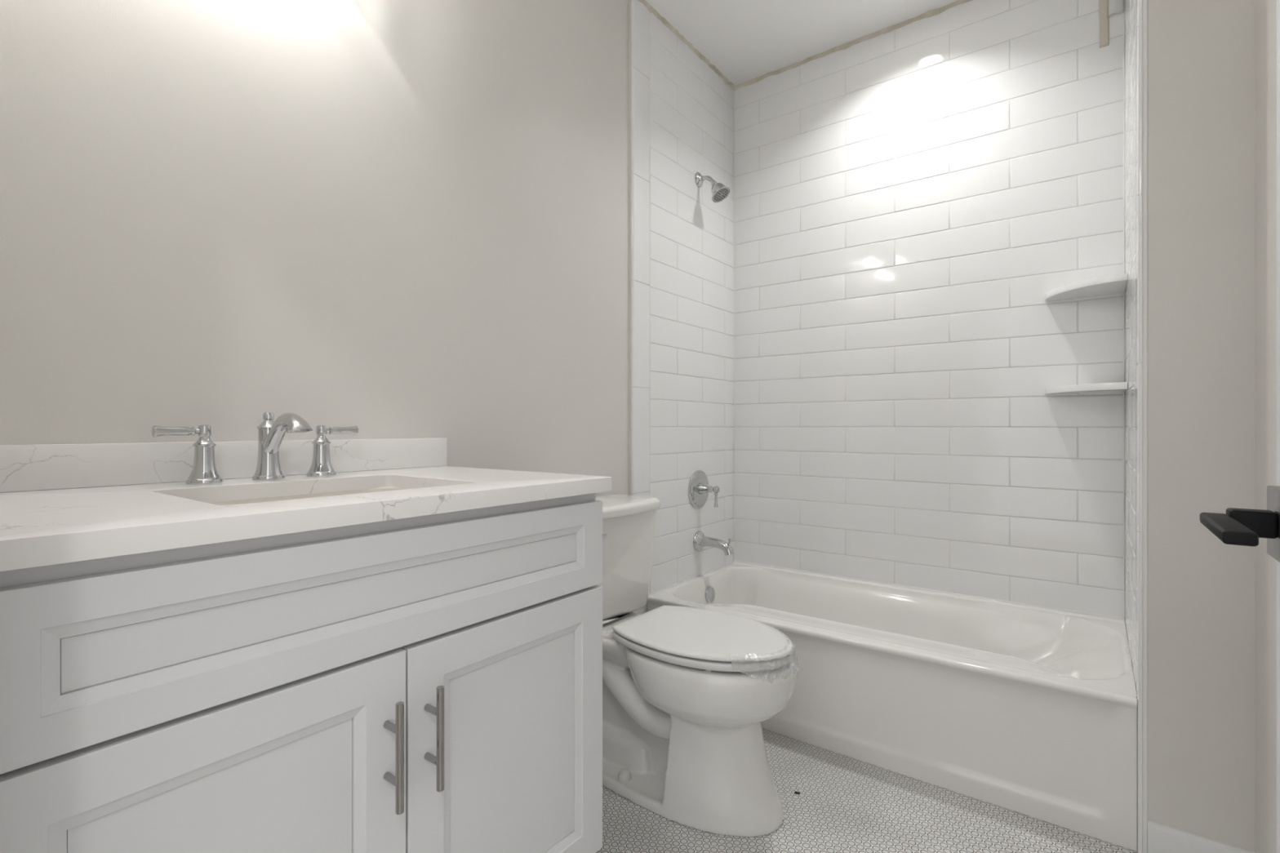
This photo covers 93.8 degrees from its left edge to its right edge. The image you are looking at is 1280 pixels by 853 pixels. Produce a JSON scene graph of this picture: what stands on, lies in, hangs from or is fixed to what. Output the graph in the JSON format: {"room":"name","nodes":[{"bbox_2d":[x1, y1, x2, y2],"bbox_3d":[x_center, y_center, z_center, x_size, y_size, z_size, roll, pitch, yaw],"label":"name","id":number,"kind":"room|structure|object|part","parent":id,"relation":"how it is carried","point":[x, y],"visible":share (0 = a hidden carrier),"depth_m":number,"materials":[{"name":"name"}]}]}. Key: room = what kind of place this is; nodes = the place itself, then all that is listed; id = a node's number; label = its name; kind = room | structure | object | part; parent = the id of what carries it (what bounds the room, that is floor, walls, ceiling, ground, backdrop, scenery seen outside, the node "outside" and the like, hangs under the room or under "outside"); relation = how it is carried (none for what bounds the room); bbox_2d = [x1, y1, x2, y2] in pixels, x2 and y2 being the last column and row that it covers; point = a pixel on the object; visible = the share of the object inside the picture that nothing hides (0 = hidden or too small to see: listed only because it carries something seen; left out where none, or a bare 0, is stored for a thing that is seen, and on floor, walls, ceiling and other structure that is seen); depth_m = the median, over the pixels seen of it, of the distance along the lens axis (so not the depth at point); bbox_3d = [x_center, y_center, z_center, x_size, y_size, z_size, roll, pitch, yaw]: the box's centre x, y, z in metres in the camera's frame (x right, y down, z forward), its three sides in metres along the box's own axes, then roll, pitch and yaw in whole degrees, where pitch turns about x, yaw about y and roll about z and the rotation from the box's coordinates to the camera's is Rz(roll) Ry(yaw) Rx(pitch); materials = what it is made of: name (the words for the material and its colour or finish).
{"room":"bathroom","nodes":[
{"label":"bathroom","id":0,"kind":"room"},
{"bbox_2d":[0,0,733,614],"bbox_3d":[-0.378,-0.321,2.005,0.140,2.776,2.884,0,0,37],"label":"wall","id":1,"kind":"structure","parent":0,"point":[384,219],"depth_m":1.54,"materials":[{"name":"beige paint"}]},
{"bbox_2d":[0,437,447,492],"bbox_3d":[-0.838,0.069,1.296,0.020,0.078,0.965,0,0,37],"label":"backsplash","id":2,"kind":"structure","parent":1,"relation":"attached to","point":[23,468],"depth_m":1.17,"materials":[{"name":"white stone"}]},
{"bbox_2d":[628,0,631,495],"bbox_3d":[-0.041,-0.321,2.363,0.006,2.776,0.006,0,0,37],"label":"trim","id":3,"kind":"structure","parent":1,"relation":"attached to","point":[629,340],"depth_m":2.36,"materials":[{"name":"beige paint"}]},
{"bbox_2d":[688,470,719,508],"bbox_3d":[0.310,0.284,2.711,0.106,0.175,0.175,0,0,37],"label":"shower valve","id":4,"kind":"object","parent":1,"relation":"attached to","point":[699,488],"visible":1,"depth_m":2.71,"materials":[{"name":"silver metal"}]},
{"bbox_3d":[0.341,0.326,2.688,0.018,0.067,0.018,0,0,37],"label":"lever","id":5,"kind":"part","parent":4,"relation":"part of","materials":[{"name":"silver metal"}]},
{"bbox_2d":[694,172,730,202],"bbox_3d":[0.330,-1.089,2.696,0.157,0.154,0.093,0,0,37],"label":"shower fixture","id":6,"kind":"object","parent":1,"relation":"attached to","point":[719,191],"visible":1,"depth_m":2.68,"materials":[{"name":"silver metal"}]},
{"bbox_3d":[0.309,-1.113,2.712,0.086,0.060,0.019,0,0,37],"label":"shower arm","id":7,"kind":"part","parent":6,"relation":"part of","materials":[{"name":"silver metal"}]},
{"bbox_2d":[693,530,734,555],"bbox_3d":[0.341,0.522,2.688,0.184,0.094,0.091,0,0,37],"label":"tub spout","id":8,"kind":"object","parent":1,"relation":"attached to","point":[700,540],"visible":1,"depth_m":2.69,"materials":[{"name":"silver metal"}]},
{"bbox_3d":[0.347,0.531,2.683,0.169,0.076,0.055,0,0,37],"label":"spout","id":9,"kind":"part","parent":8,"relation":"part of","materials":[{"name":"silver metal"}]},
{"bbox_2d":[645,0,956,85],"bbox_3d":[0.362,-1.740,1.446,1.996,0.060,2.884,0,0,37],"label":"ceiling","id":10,"kind":"structure","parent":0,"point":[745,40],"depth_m":2.55,"materials":[{"name":"white paint"}]},
{"bbox_2d":[595,728,1137,852],"bbox_3d":[0.362,1.092,1.446,1.996,0.050,2.884,0,0,37],"label":"floor","id":11,"kind":"structure","parent":0,"point":[844,804],"depth_m":1.62,"materials":[{"name":"tile"}]},
{"bbox_2d":[0,493,602,852],"bbox_3d":[-0.588,0.603,1.105,0.648,0.928,0.935,0,0,37],"label":"vanity cabinet","id":12,"kind":"object","parent":11,"relation":"on","point":[433,683],"visible":0.98,"depth_m":0.83,"materials":[{"name":"white paint"}]},
{"bbox_3d":[-0.512,0.632,0.753,0.019,0.569,0.466,0,0,37],"label":"door","id":13,"kind":"part","parent":12,"relation":"part of","materials":[{"name":"white paint"}]},
{"bbox_2d":[0,466,611,571],"bbox_3d":[-0.598,0.124,1.114,0.621,0.030,0.962,0,0,37],"label":"countertop","id":14,"kind":"structure","parent":12,"relation":"on","point":[42,527],"depth_m":0.86,"materials":[{"name":"white stone"}]},
{"bbox_2d":[151,412,358,484],"bbox_3d":[-0.724,0.038,1.208,0.192,0.140,0.381,0,0,37],"label":"faucet","id":15,"kind":"object","parent":14,"relation":"on","point":[271,433],"visible":1,"depth_m":1.22,"materials":[{"name":"silver metal"}]},
{"bbox_3d":[-0.869,0.008,1.126,0.022,0.022,0.074,0,0,37],"label":"lever","id":16,"kind":"part","parent":15,"relation":"part of","materials":[{"name":"silver metal"}]},
{"bbox_3d":[-0.843,0.052,1.160,0.059,0.113,0.059,0,0,37],"label":"handle","id":17,"kind":"part","parent":15,"relation":"part of","materials":[{"name":"silver metal"}]},
{"bbox_3d":[-0.775,0.046,1.250,0.059,0.124,0.059,0,0,37],"label":"spout","id":18,"kind":"part","parent":15,"relation":"part of","materials":[{"name":"silver metal"}]},
{"bbox_3d":[-0.775,-0.021,1.250,0.020,0.022,0.020,0,0,37],"label":"lift rod knob","id":19,"kind":"part","parent":15,"relation":"part of","materials":[{"name":"silver metal"}]},
{"bbox_3d":[-0.716,0.019,1.206,0.177,0.096,0.040,0,0,37],"label":"spout","id":20,"kind":"part","parent":15,"relation":"part of","materials":[{"name":"silver metal"}]},
{"bbox_3d":[-0.710,0.052,1.336,0.059,0.113,0.059,0,0,37],"label":"handle","id":21,"kind":"part","parent":15,"relation":"part of","materials":[{"name":"silver metal"}]},
{"bbox_3d":[-0.684,0.008,1.371,0.022,0.022,0.074,0,0,37],"label":"lever","id":22,"kind":"part","parent":15,"relation":"part of","materials":[{"name":"silver metal"}]},
{"bbox_2d":[208,486,404,505],"bbox_3d":[-0.577,0.206,1.102,0.378,0.149,0.484,0,0,37],"label":"sink basin","id":23,"kind":"object","parent":14,"relation":"in","point":[384,488],"visible":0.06,"depth_m":1.23,"materials":[{"name":"white ceramic"}]},
{"bbox_3d":[-0.367,0.489,0.895,0.042,0.162,0.012,0,0,37],"label":"pull handle","id":24,"kind":"part","parent":12,"relation":"part of","materials":[{"name":"silver metal"}]},
{"bbox_3d":[-0.325,0.489,0.950,0.042,0.162,0.012,0,0,37],"label":"pull handle","id":25,"kind":"part","parent":12,"relation":"part of","materials":[{"name":"silver metal"}]},
{"bbox_3d":[-0.229,0.632,1.128,0.019,0.569,0.466,0,0,37],"label":"door","id":26,"kind":"part","parent":12,"relation":"part of","materials":[{"name":"white paint"}]},
{"bbox_2d":[591,494,796,837],"bbox_3d":[0.087,0.656,1.813,0.790,0.822,0.454,0,0,37],"label":"toilet","id":27,"kind":"object","parent":11,"relation":"on","point":[688,692],"visible":0.88,"depth_m":1.64,"materials":[{"name":"white ceramic"}]},
{"bbox_2d":[604,631,615,639],"bbox_3d":[-0.028,0.627,1.900,0.081,0.015,0.256,0,0,37],"label":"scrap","id":28,"kind":"object","parent":27,"relation":"on","point":[609,634],"visible":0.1,"depth_m":1.80,"materials":[{"name":"white"}]},
{"bbox_3d":[-0.132,0.452,1.979,0.228,0.345,0.422,0,0,37],"label":"tank","id":29,"kind":"part","parent":27,"relation":"part of","materials":[{"name":"white ceramic"}]},
{"bbox_3d":[-0.131,0.263,1.978,0.243,0.036,0.454,0,0,37],"label":"tank lid","id":30,"kind":"part","parent":27,"relation":"part of","materials":[{"name":"white ceramic"}]},
{"bbox_3d":[0.196,0.617,1.732,0.498,0.022,0.375,0,0,37],"label":"seat","id":31,"kind":"part","parent":27,"relation":"part of","materials":[{"name":"white plastic"}]},
{"bbox_3d":[0.196,0.593,1.732,0.500,0.013,0.377,0,0,37],"label":"seat lid","id":32,"kind":"part","parent":27,"relation":"part of","materials":[{"name":"white plastic"}]},
{"bbox_2d":[646,560,1137,851],"bbox_3d":[0.858,0.870,2.256,1.528,0.395,0.752,0,0,37],"label":"bathtub","id":33,"kind":"object","parent":11,"relation":"on","point":[1028,710],"visible":0.8,"depth_m":1.86,"materials":[{"name":"white ceramic"}]},
{"bbox_3d":[0.317,0.755,2.707,0.023,0.070,0.075,0,0,37],"label":"overflow plate","id":34,"kind":"part","parent":33,"relation":"part of","materials":[{"name":"silver metal"}]},
{"bbox_2d":[761,728,1137,852],"bbox_3d":[0.646,1.063,1.960,1.510,0.006,0.006,0,0,37],"label":"trim","id":35,"kind":"structure","parent":33,"relation":"attached to","point":[762,728],"depth_m":1.74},
{"bbox_2d":[734,0,1124,618],"bbox_3d":[1.120,-0.321,2.605,1.568,2.776,0.120,0,0,37],"label":"wall","id":36,"kind":"structure","parent":0,"point":[910,199],"depth_m":2.45,"materials":[{"name":"white ceramic"}]},
{"bbox_2d":[637,0,971,90],"bbox_3d":[0.837,-1.700,2.229,1.530,0.019,0.821,0,0,37],"label":"trim","id":37,"kind":"structure","parent":36,"relation":"attached to","point":[932,12],"depth_m":2.64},
{"bbox_2d":[648,0,1137,697],"bbox_3d":[0.863,-0.514,2.264,1.530,2.391,0.734,0,0,37],"label":"trim","id":38,"kind":"structure","parent":36,"relation":"attached to","point":[1123,55],"depth_m":2.10,"materials":[{"name":"white"}]},
{"bbox_2d":[1044,272,1127,301],"bbox_3d":[1.533,-0.481,2.073,0.231,0.022,0.231,0,0,37],"label":"corner shelf","id":39,"kind":"object","parent":36,"relation":"attached to","point":[1117,283],"visible":1,"depth_m":2.04,"materials":[{"name":"white ceramic"}]},
{"bbox_2d":[1044,382,1127,394],"bbox_3d":[1.533,-0.133,2.073,0.231,0.022,0.231,0,0,37],"label":"corner shelf","id":40,"kind":"object","parent":36,"relation":"attached to","point":[1119,387],"visible":1,"depth_m":2.02,"materials":[{"name":"white ceramic"}]},
{"bbox_2d":[1098,0,1109,47],"bbox_3d":[1.649,-1.525,2.128,0.028,0.345,0.002,0,0,37],"label":"tape","id":41,"kind":"object","parent":36,"relation":"attached to","point":[1103,4],"visible":1,"depth_m":2.13,"materials":[{"name":"beige"}]},
{"bbox_2d":[1108,0,1123,16],"bbox_3d":[1.672,-1.575,2.105,0.041,0.252,0.006,0,0,37],"label":"plastic sheet","id":42,"kind":"object","parent":36,"relation":"attached to","point":[1116,6],"visible":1,"depth_m":2.10,"materials":[{"name":"white"}]},
{"bbox_2d":[1124,0,1254,852],"bbox_3d":[1.633,-0.321,1.743,0.326,2.776,0.878,0,0,37],"label":"wall","id":43,"kind":"structure","parent":0,"point":[1201,53],"depth_m":1.44,"materials":[{"name":"beige paint"}]},
{"bbox_2d":[1146,819,1254,852],"bbox_3d":[1.326,1.019,1.421,0.188,0.096,0.014,0,0,37],"label":"baseboard","id":44,"kind":"structure","parent":43,"relation":"attached to","point":[1161,838],"depth_m":1.44,"materials":[{"name":"white paint"}]},
{"bbox_2d":[1254,0,1276,852],"bbox_3d":[0.848,-0.321,0.532,0.120,2.776,2.010,0,0,37],"label":"wall","id":45,"kind":"structure","parent":0,"point":[1265,11],"depth_m":1.29,"materials":[{"name":"beige paint"}]},
{"bbox_3d":[-0.472,-0.321,0.341,1.756,2.776,0.115,0,0,37],"label":"wall","id":46,"kind":"structure","parent":0,"visible":0},
{"bbox_2d":[1200,0,1279,852],"bbox_3d":[0.395,0.046,0.297,0.098,2.018,0.811,0,0,37],"label":"door","id":47,"kind":"structure","parent":46,"relation":"in","point":[1238,526],"depth_m":0.59,"materials":[{"name":"white paint"}]},
{"bbox_3d":[0.538,0.092,0.551,0.022,0.012,0.141,0,0,37],"label":"lever","id":48,"kind":"part","parent":47,"relation":"part of","materials":[{"name":"black metal"}]}
]}

